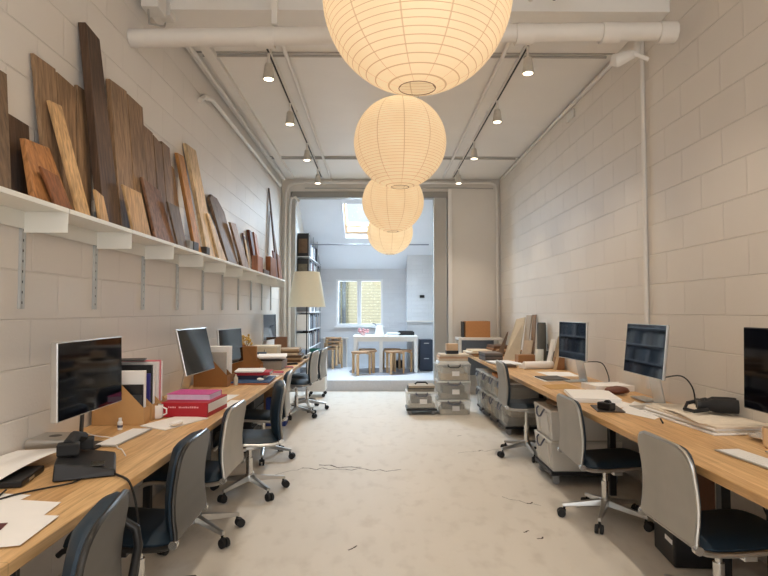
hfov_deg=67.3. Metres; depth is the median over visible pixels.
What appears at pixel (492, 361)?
pile
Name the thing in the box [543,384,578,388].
paper sheet
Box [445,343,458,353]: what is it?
carton
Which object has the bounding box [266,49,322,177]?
track
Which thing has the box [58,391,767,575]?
floor
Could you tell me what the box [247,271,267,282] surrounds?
wall shelf
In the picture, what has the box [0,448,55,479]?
sheet
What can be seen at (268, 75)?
spotlight
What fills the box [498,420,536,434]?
wheeled dolly
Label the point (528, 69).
spotlight
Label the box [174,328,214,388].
computer monitor
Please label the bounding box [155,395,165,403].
magazine file
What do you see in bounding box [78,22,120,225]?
plank
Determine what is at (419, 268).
wall pier
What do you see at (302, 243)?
picture
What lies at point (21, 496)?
paper sheet
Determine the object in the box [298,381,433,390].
step
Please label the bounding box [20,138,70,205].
board
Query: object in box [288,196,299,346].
conduit
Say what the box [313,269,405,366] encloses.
wall
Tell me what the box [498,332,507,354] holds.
sample
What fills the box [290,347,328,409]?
office chair
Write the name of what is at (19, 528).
paper sheet
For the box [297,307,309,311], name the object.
storage box
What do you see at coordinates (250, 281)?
track
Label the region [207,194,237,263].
board
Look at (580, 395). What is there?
pile
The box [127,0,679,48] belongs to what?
drain pipe
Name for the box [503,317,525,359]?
sample
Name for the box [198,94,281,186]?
conduit
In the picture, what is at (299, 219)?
wall
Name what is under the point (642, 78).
conduit
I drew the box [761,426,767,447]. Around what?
mug
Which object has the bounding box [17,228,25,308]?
track
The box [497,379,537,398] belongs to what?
storage box
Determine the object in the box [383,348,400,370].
stool
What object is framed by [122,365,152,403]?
folder
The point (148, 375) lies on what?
folder
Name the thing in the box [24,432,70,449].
computer
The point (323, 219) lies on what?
ceiling
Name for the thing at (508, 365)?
pile
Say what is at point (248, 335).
flower vase
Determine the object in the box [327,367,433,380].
floor
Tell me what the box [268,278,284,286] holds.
wall shelf
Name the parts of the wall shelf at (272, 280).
plate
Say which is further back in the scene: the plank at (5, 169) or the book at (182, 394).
the book at (182, 394)
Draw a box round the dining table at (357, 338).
[353,335,417,372]
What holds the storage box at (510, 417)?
on the wheeled dolly at (502, 423)
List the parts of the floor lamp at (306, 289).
lamp shade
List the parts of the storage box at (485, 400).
lid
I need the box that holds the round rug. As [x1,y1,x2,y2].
[349,368,417,374]
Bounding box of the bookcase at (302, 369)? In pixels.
[296,237,320,373]
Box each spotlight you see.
[263,53,274,81]
[285,103,294,125]
[303,143,310,160]
[315,169,320,183]
[455,169,461,183]
[470,141,477,159]
[493,100,501,123]
[522,46,533,75]
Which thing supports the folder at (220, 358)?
in the magazine file at (216, 377)
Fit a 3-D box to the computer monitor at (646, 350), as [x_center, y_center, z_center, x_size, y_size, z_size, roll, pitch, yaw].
[1.843,0.546,4.041,0.190,0.587,0.620,0,-2,1]
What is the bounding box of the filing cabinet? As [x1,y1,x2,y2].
[419,339,432,370]
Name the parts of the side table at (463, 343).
leg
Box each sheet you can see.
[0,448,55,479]
[0,493,29,499]
[0,499,60,514]
[0,513,57,546]
[140,417,207,429]
[224,400,241,408]
[227,395,237,400]
[538,372,577,375]
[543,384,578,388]
[615,401,630,407]
[622,401,658,419]
[627,402,654,415]
[650,403,762,424]
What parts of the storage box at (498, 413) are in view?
lid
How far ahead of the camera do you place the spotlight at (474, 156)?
7.84 m
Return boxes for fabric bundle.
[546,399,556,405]
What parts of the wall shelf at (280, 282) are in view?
plate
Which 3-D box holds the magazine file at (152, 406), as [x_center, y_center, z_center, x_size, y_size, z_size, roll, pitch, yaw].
[-1.588,0.683,3.619,0.300,0.279,0.115,0,-2,-4]
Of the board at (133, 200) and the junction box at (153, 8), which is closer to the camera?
the board at (133, 200)
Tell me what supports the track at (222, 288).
attached to the wall at (168, 83)
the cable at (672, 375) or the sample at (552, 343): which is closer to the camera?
the cable at (672, 375)
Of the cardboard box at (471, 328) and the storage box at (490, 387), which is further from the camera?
the cardboard box at (471, 328)
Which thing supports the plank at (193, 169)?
on the wall shelf at (210, 263)
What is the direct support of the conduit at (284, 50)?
attached to the ceiling at (335, 96)
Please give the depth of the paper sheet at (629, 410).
3.85 m
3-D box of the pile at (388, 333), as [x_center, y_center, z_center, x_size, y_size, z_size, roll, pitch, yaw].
[0.176,0.945,11.826,0.278,0.055,0.311,0,-2,-6]
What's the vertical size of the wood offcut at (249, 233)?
0.566 m
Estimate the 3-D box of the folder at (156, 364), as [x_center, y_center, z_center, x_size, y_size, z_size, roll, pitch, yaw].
[-1.591,0.650,3.717,0.270,0.345,0.032,0,-2,-4]
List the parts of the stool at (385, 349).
leg, leg, leg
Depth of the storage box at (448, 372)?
7.96 m
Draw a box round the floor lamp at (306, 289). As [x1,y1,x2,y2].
[288,271,324,399]
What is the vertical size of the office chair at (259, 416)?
0.834 m
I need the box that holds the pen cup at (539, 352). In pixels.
[535,349,543,360]
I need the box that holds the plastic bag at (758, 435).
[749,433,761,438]
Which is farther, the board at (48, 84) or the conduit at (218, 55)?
the conduit at (218, 55)
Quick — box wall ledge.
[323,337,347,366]
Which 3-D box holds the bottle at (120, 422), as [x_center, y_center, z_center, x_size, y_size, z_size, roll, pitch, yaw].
[-1.510,0.777,3.301,0.029,0.067,0.028,0,-2,-1]
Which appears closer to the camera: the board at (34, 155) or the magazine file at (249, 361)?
the board at (34, 155)
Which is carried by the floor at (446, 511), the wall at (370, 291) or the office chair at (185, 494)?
the office chair at (185, 494)
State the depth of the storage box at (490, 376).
7.23 m
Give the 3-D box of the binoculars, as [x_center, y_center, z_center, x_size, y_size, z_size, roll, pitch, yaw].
[1.986,0.711,3.521,0.298,0.084,0.221,-1,-2,23]
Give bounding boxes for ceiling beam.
[152,0,669,27]
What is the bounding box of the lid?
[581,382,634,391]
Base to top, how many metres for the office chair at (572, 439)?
0.834 m
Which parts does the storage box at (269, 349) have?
lid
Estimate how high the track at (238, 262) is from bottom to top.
0.590 m
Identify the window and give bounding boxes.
[334,279,383,327]
[343,204,368,232]
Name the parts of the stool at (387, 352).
leg, leg, seat, leg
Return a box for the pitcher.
[373,323,383,335]
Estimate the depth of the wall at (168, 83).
3.85 m
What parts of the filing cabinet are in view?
drawer, drawer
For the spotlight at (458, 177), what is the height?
0.240 m
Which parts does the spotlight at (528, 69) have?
stem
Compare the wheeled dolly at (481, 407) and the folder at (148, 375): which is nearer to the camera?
the folder at (148, 375)
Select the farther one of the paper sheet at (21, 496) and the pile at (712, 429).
the pile at (712, 429)
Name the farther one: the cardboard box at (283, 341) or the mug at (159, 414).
the cardboard box at (283, 341)
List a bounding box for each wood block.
[186,240,192,249]
[193,241,198,251]
[201,247,209,254]
[251,255,262,272]
[266,256,275,276]
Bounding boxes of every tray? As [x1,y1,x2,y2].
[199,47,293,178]
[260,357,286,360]
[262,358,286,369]
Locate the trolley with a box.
[307,352,326,396]
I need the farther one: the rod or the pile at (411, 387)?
the rod
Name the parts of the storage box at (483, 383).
lid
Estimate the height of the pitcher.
0.260 m
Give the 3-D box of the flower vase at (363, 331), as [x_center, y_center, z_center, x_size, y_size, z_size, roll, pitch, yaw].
[-0.415,0.888,11.719,0.233,0.158,0.161,0,-2,-1]
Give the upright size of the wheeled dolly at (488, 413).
0.098 m
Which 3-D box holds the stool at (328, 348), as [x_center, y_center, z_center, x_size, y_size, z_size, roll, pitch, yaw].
[-1.066,1.499,12.367,0.379,0.440,0.375,1,-3,-29]
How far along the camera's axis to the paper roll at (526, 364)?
6.74 m
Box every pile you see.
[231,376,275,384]
[234,368,265,372]
[257,353,286,358]
[281,347,303,361]
[385,332,399,335]
[407,383,434,391]
[437,353,468,360]
[463,349,491,355]
[478,351,502,360]
[486,344,507,350]
[486,360,521,365]
[506,364,516,367]
[564,389,622,402]
[643,405,767,435]
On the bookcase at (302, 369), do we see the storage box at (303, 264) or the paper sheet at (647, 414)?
the storage box at (303, 264)
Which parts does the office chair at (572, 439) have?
panel, frame, backrest, leg, leg, leg, seat, rail, leg, leg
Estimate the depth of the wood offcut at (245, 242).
6.77 m
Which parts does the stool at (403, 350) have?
leg, seat, leg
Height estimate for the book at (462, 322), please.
0.269 m
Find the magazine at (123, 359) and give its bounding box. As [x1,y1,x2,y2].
[122,358,146,361]
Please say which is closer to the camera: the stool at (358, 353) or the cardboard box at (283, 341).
the cardboard box at (283, 341)
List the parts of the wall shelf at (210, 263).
plate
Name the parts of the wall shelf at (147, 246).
plate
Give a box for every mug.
[155,404,166,418]
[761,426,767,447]
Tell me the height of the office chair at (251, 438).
0.854 m
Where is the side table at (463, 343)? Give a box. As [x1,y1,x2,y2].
[455,337,501,374]
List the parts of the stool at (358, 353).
leg, leg, seat, leg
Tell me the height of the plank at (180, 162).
0.836 m
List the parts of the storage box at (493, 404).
lid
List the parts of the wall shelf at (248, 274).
plate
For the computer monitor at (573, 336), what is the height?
0.573 m
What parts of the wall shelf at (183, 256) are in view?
plate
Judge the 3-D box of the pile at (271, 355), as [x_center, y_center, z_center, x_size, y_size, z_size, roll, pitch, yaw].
[-1.340,0.812,6.864,0.370,0.032,0.484,0,-2,-9]
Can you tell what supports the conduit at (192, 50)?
attached to the ceiling at (335, 96)
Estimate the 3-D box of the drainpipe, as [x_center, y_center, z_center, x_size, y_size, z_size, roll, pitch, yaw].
[-1.035,0.865,14.917,0.095,3.300,0.100,0,-2,-1]
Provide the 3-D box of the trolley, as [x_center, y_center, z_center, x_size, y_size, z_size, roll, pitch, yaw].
[-1.121,1.447,9.689,0.300,0.719,0.400,0,-2,-1]
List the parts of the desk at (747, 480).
leg, leg, leg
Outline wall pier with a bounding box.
[406,255,432,368]
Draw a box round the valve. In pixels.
[610,41,648,66]
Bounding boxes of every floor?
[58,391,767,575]
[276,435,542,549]
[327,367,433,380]
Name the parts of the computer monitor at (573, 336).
glass panel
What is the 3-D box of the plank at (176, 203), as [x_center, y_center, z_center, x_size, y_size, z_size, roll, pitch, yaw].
[-1.717,-0.657,4.772,0.095,0.705,0.160,0,-2,-1]
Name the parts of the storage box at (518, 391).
lid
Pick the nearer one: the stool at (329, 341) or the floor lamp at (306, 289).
the floor lamp at (306, 289)
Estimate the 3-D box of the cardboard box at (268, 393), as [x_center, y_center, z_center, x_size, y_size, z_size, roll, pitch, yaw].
[-1.583,1.547,7.949,0.400,0.379,0.300,0,-2,-1]
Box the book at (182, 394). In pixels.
[167,389,221,399]
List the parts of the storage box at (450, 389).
lid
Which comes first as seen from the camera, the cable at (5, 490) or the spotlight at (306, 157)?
the cable at (5, 490)
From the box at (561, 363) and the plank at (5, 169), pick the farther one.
the box at (561, 363)
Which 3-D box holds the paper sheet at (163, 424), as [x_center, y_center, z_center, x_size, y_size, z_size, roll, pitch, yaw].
[-1.282,0.816,3.502,0.228,0.006,0.394,-1,-2,21]
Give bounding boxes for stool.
[324,340,340,361]
[325,337,342,357]
[327,344,340,365]
[327,347,342,368]
[351,351,370,375]
[359,348,375,370]
[359,349,376,372]
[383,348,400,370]
[385,350,403,374]
[394,349,412,371]
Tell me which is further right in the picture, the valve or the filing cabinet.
the valve
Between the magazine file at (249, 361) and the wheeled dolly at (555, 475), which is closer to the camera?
the wheeled dolly at (555, 475)
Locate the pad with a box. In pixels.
[590,405,625,412]
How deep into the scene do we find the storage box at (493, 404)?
7.54 m
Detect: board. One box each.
[8,113,28,194]
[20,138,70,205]
[30,53,91,214]
[39,166,71,209]
[105,79,150,232]
[121,184,150,235]
[140,177,173,242]
[144,126,175,243]
[166,201,186,247]
[206,213,226,260]
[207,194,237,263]
[228,222,248,267]
[272,250,277,277]
[276,253,281,278]
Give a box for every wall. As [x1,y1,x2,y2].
[0,0,281,575]
[281,179,500,385]
[297,202,303,232]
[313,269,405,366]
[338,282,340,323]
[341,282,380,323]
[500,0,767,563]
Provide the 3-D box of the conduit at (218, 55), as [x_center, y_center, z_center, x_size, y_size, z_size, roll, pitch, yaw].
[0.196,-2.123,5.291,3.700,0.024,0.024,0,-2,-1]
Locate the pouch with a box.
[605,386,629,393]
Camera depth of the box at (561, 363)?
6.66 m
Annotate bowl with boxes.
[310,348,319,351]
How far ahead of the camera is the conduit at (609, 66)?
6.64 m
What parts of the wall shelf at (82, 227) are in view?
plate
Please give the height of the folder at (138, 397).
0.170 m
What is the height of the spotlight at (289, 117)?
0.240 m
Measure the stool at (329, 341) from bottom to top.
0.440 m
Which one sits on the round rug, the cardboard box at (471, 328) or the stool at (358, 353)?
the stool at (358, 353)
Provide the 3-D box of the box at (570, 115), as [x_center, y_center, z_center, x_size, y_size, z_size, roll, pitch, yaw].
[2.101,-1.942,6.505,0.020,0.100,0.220,0,-2,-1]
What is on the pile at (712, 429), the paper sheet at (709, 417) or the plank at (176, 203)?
the paper sheet at (709, 417)
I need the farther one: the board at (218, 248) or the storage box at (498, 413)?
the storage box at (498, 413)
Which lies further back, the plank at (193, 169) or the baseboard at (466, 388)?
the baseboard at (466, 388)
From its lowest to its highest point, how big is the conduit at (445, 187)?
0.030 m
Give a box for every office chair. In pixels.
[10,489,142,575]
[55,428,209,575]
[138,400,245,555]
[210,380,289,502]
[243,369,295,465]
[288,350,318,419]
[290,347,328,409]
[496,360,546,462]
[556,393,653,534]
[638,430,767,575]
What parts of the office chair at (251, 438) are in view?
leg, leg, seat, rail, leg, leg, backrest, frame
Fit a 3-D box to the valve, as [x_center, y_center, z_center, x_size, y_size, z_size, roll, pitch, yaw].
[1.788,-1.730,4.219,0.251,0.227,0.139,0,-2,-1]
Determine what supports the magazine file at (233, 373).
on the desk at (146, 453)
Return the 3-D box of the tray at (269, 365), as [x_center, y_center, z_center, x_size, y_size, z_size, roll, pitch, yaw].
[-1.333,0.902,6.854,0.300,0.100,0.420,0,-2,-1]
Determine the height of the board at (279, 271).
0.386 m
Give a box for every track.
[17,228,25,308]
[92,212,97,308]
[141,256,144,309]
[175,264,178,309]
[201,270,203,309]
[221,275,223,309]
[237,262,238,309]
[250,281,251,309]
[261,284,262,309]
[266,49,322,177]
[270,286,271,309]
[452,0,554,177]
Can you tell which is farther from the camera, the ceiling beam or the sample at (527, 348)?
the sample at (527, 348)
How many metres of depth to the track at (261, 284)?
8.49 m
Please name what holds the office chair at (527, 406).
on the floor at (446, 511)
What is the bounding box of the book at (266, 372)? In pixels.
[235,370,272,375]
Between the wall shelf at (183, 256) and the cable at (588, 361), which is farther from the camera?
the cable at (588, 361)
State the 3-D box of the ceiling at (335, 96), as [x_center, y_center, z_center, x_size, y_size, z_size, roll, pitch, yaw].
[0.194,-2.269,3.575,4.200,0.120,13.760,0,-2,-1]
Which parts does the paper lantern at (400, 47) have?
wire frame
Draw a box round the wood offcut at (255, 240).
[252,232,259,255]
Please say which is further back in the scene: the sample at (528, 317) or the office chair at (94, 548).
the sample at (528, 317)
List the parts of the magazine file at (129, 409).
panel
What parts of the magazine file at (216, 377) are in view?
panel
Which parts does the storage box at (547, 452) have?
handle, lid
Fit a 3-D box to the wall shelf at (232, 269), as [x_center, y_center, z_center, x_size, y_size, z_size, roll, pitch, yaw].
[-1.657,-0.196,6.004,0.214,0.117,0.708,0,-2,-1]
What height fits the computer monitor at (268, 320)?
0.634 m
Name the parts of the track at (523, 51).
rail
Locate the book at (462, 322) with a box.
[461,321,463,336]
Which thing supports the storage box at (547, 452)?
on the wheeled dolly at (555, 475)
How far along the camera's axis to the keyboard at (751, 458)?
2.65 m
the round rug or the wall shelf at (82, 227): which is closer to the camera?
the wall shelf at (82, 227)
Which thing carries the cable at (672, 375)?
on the desk at (747, 480)
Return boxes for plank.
[0,70,10,188]
[46,100,90,215]
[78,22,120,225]
[171,166,178,206]
[174,153,201,252]
[182,143,216,257]
[268,188,276,263]
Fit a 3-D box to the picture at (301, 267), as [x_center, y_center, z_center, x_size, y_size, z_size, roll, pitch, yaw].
[-1.479,-0.375,10.512,0.160,0.130,0.002,0,-2,-1]
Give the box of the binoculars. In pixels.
[683,397,739,413]
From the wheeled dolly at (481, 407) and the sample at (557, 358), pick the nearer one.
the sample at (557, 358)
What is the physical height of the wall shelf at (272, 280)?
0.117 m
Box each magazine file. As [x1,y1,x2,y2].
[91,386,149,425]
[146,398,157,420]
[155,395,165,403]
[193,361,230,386]
[227,370,234,381]
[232,344,262,370]
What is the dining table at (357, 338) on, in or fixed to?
on the round rug
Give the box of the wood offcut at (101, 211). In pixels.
[93,189,108,221]
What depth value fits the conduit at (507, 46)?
6.28 m
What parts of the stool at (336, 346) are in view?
leg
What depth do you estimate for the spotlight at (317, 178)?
9.36 m
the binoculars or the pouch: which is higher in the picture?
the pouch
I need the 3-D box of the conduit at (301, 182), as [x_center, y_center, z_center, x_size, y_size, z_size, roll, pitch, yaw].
[0.134,-0.037,10.191,3.812,3.726,0.052,0,-2,-1]
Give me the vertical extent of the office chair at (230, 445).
0.834 m
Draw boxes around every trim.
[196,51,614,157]
[290,198,296,391]
[292,191,447,199]
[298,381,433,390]
[433,198,446,391]
[448,189,452,365]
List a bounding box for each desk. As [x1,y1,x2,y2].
[0,357,308,575]
[463,352,767,575]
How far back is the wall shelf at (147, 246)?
4.14 m
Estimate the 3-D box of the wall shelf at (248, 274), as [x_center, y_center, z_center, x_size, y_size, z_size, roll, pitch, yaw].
[-1.665,-0.167,6.720,0.214,0.117,0.708,0,-2,-1]
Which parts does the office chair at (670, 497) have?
panel, frame, backrest, seat, rail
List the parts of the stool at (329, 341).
seat, leg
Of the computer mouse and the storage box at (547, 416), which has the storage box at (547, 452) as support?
the storage box at (547, 416)
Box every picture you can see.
[298,239,306,252]
[298,264,306,270]
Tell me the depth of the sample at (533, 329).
7.88 m
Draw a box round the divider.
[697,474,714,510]
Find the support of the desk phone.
on the desk at (146, 453)
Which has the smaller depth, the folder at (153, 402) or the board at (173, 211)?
the folder at (153, 402)
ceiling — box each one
[185,41,627,179]
[299,199,432,268]
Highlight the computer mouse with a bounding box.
[169,420,182,425]
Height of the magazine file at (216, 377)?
0.279 m
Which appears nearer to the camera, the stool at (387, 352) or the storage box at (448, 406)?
the storage box at (448, 406)
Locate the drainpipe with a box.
[342,282,345,323]
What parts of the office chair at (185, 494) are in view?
rail, seat, backrest, frame, panel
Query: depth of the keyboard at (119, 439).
3.05 m
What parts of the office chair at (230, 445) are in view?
rail, seat, leg, leg, backrest, frame, panel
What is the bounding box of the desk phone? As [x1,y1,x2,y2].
[52,431,115,481]
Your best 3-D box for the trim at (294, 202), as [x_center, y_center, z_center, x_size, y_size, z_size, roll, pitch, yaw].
[-1.617,0.110,10.300,0.090,3.440,0.175,0,-2,-1]
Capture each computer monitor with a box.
[50,336,121,449]
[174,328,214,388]
[216,328,242,363]
[262,314,275,344]
[559,321,587,381]
[624,323,669,409]
[744,327,767,452]
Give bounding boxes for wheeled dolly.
[405,405,436,413]
[477,403,486,414]
[483,408,493,420]
[491,414,501,426]
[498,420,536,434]
[535,457,617,483]
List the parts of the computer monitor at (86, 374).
glass panel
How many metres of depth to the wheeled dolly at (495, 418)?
7.14 m
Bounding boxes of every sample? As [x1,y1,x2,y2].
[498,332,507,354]
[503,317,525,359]
[522,340,532,353]
[523,315,531,345]
[531,315,536,354]
[547,339,555,360]
[551,336,558,368]
[553,349,558,369]
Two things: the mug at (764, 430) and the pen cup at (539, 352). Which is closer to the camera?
the mug at (764, 430)
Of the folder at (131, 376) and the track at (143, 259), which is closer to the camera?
the folder at (131, 376)
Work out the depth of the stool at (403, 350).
11.51 m
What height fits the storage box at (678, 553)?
0.214 m
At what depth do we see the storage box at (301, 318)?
10.47 m
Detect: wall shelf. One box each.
[0,186,68,232]
[44,209,131,248]
[113,230,173,258]
[156,244,203,266]
[190,254,225,271]
[212,261,242,276]
[234,266,256,279]
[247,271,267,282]
[259,275,276,284]
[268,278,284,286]
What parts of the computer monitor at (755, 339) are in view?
glass panel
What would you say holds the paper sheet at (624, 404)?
on the desk at (747, 480)
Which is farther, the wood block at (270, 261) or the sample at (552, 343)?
the wood block at (270, 261)
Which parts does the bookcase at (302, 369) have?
panel, post, shelf, shelf, post, post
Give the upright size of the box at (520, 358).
0.120 m
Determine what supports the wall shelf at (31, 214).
attached to the wall at (168, 83)
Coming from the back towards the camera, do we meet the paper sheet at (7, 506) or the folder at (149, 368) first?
the folder at (149, 368)
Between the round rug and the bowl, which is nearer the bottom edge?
the round rug
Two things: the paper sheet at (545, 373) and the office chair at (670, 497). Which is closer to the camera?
the office chair at (670, 497)
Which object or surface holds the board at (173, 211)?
on the wall shelf at (183, 256)
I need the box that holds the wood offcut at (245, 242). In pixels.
[244,239,250,268]
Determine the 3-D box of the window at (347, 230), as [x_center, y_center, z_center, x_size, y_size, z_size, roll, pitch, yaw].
[-0.393,-1.447,11.413,0.790,0.610,0.900,0,-2,-1]
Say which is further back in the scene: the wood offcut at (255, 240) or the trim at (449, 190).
the trim at (449, 190)
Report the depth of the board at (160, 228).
4.07 m
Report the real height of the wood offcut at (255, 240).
0.576 m
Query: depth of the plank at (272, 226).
8.99 m
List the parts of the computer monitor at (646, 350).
glass panel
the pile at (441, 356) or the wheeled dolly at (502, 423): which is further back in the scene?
the pile at (441, 356)
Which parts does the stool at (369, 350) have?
seat, leg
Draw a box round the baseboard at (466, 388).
[464,386,481,391]
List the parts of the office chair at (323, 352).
leg, seat, leg, backrest, frame, panel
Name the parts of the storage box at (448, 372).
lid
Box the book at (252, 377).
[237,375,267,379]
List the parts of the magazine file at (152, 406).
panel, panel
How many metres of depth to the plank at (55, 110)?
2.96 m
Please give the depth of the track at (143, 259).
4.19 m
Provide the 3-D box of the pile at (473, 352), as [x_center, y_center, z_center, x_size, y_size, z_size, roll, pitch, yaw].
[1.440,0.988,8.835,0.378,0.085,0.453,0,-2,-6]
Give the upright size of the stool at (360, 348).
0.440 m
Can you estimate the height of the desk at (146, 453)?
0.740 m
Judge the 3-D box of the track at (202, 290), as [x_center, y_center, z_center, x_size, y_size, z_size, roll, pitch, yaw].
[-1.770,-0.080,5.640,0.015,0.590,0.032,0,-2,-1]
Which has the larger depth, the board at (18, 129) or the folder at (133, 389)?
the folder at (133, 389)
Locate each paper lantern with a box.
[323,0,512,95]
[354,95,445,188]
[362,179,423,231]
[367,222,412,254]
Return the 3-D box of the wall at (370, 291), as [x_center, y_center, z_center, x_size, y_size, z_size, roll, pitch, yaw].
[-0.659,0.829,15.273,7.000,3.400,0.200,0,-2,-1]
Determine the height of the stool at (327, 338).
0.440 m
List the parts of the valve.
lever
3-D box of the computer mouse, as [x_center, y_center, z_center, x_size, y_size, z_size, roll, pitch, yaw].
[-1.221,0.792,3.389,0.057,0.030,0.108,-1,-2,17]
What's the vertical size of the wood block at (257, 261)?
0.200 m
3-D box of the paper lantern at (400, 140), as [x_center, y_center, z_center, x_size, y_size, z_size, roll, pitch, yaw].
[0.131,-1.490,4.715,0.750,1.344,0.750,1,-3,-32]
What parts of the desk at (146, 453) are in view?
leg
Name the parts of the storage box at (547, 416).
handle, lid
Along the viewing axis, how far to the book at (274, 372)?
6.18 m
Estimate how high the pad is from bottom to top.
0.008 m
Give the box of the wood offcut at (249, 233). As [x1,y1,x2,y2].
[247,230,254,260]
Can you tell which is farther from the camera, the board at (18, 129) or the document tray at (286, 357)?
the document tray at (286, 357)
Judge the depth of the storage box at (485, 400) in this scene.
8.00 m
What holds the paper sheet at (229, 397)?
on the desk at (146, 453)
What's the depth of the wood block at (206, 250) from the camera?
5.05 m
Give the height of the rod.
0.024 m
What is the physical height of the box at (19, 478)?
0.025 m
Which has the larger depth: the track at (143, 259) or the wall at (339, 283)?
the wall at (339, 283)
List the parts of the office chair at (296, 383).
leg, rail, seat, leg, backrest, frame, panel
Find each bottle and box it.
[117,418,122,429]
[234,374,237,384]
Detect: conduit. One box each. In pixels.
[188,47,284,179]
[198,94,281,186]
[203,54,606,58]
[265,0,331,181]
[272,157,515,159]
[283,181,499,343]
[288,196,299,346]
[305,187,492,188]
[442,0,532,178]
[500,63,611,179]
[640,41,649,388]
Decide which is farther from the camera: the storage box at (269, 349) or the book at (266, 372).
the storage box at (269, 349)
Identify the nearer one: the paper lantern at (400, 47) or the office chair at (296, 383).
the paper lantern at (400, 47)
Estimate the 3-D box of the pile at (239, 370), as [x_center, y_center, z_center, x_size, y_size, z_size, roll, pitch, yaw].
[-1.304,0.803,5.637,0.272,0.014,0.303,0,-2,-6]
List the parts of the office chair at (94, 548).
armrest, backrest, frame, panel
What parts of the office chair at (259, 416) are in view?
leg, rail, seat, leg, backrest, frame, panel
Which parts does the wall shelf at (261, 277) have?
plate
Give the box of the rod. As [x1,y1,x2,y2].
[310,244,428,244]
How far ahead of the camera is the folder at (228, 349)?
5.34 m
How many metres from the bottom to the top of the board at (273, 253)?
0.406 m
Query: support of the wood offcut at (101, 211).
on the wall shelf at (82, 227)
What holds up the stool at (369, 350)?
on the round rug
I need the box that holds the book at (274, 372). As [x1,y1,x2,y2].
[272,371,283,374]
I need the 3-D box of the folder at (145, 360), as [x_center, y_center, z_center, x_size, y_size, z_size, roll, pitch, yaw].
[-1.591,0.646,3.749,0.270,0.355,0.022,0,-2,-4]
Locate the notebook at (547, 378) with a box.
[535,376,569,380]
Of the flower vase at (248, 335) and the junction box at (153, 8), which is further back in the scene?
the flower vase at (248, 335)
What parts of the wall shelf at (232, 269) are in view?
plate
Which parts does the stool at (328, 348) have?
leg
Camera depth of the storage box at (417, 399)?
7.93 m
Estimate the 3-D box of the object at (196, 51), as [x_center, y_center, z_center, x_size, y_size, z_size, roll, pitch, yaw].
[0.167,-2.102,6.157,3.860,0.008,8.148,0,-2,-1]
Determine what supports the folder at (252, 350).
in the magazine file at (249, 361)
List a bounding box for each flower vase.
[242,334,252,345]
[358,328,368,335]
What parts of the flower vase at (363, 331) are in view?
flower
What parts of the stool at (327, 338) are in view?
seat, leg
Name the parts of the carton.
lid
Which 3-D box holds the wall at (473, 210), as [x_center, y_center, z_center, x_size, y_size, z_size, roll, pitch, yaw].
[0.123,-0.054,10.322,3.900,3.770,0.140,0,-2,-1]
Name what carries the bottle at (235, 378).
on the desk at (146, 453)
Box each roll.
[519,361,553,368]
[537,322,546,360]
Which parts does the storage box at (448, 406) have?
lid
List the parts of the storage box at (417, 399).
lid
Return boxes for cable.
[0,478,82,499]
[88,433,125,455]
[114,472,140,575]
[588,361,609,381]
[666,375,695,403]
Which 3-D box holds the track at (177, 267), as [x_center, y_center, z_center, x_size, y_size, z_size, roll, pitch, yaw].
[-1.763,-0.109,4.924,0.015,0.590,0.032,0,-2,-1]
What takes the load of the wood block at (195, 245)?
on the wall shelf at (183, 256)
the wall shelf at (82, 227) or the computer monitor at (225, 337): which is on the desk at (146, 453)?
the computer monitor at (225, 337)
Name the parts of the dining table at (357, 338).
leg, leg, leg, leg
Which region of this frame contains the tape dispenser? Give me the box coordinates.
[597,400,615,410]
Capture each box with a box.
[0,465,43,488]
[141,0,175,27]
[254,345,280,353]
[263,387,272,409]
[274,337,287,346]
[297,233,309,255]
[297,258,309,270]
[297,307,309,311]
[297,314,309,329]
[297,333,309,347]
[405,389,437,407]
[434,360,470,379]
[435,378,470,398]
[435,396,470,413]
[464,321,489,336]
[475,368,496,387]
[476,386,489,406]
[482,372,496,392]
[482,390,496,411]
[489,375,510,395]
[489,395,505,417]
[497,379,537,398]
[497,401,536,424]
[515,354,534,362]
[534,402,618,440]
[534,429,622,470]
[554,357,564,369]
[566,108,574,122]
[654,521,714,568]
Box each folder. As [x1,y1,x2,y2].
[122,362,159,398]
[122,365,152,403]
[122,370,145,407]
[122,384,143,406]
[126,360,160,400]
[132,395,141,405]
[146,373,150,402]
[152,366,154,403]
[161,361,162,399]
[210,346,231,373]
[211,352,226,374]
[243,346,256,359]
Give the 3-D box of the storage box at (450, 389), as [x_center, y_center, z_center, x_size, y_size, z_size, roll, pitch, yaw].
[0.961,1.412,8.084,0.468,0.255,0.419,0,-2,-1]
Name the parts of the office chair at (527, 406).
panel, frame, backrest, leg, leg, rail, seat, leg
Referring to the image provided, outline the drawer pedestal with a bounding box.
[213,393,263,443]
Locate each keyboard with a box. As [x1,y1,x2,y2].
[95,428,151,446]
[630,396,653,401]
[714,449,767,469]
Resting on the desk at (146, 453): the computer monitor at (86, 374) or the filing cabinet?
the computer monitor at (86, 374)
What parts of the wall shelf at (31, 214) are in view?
plate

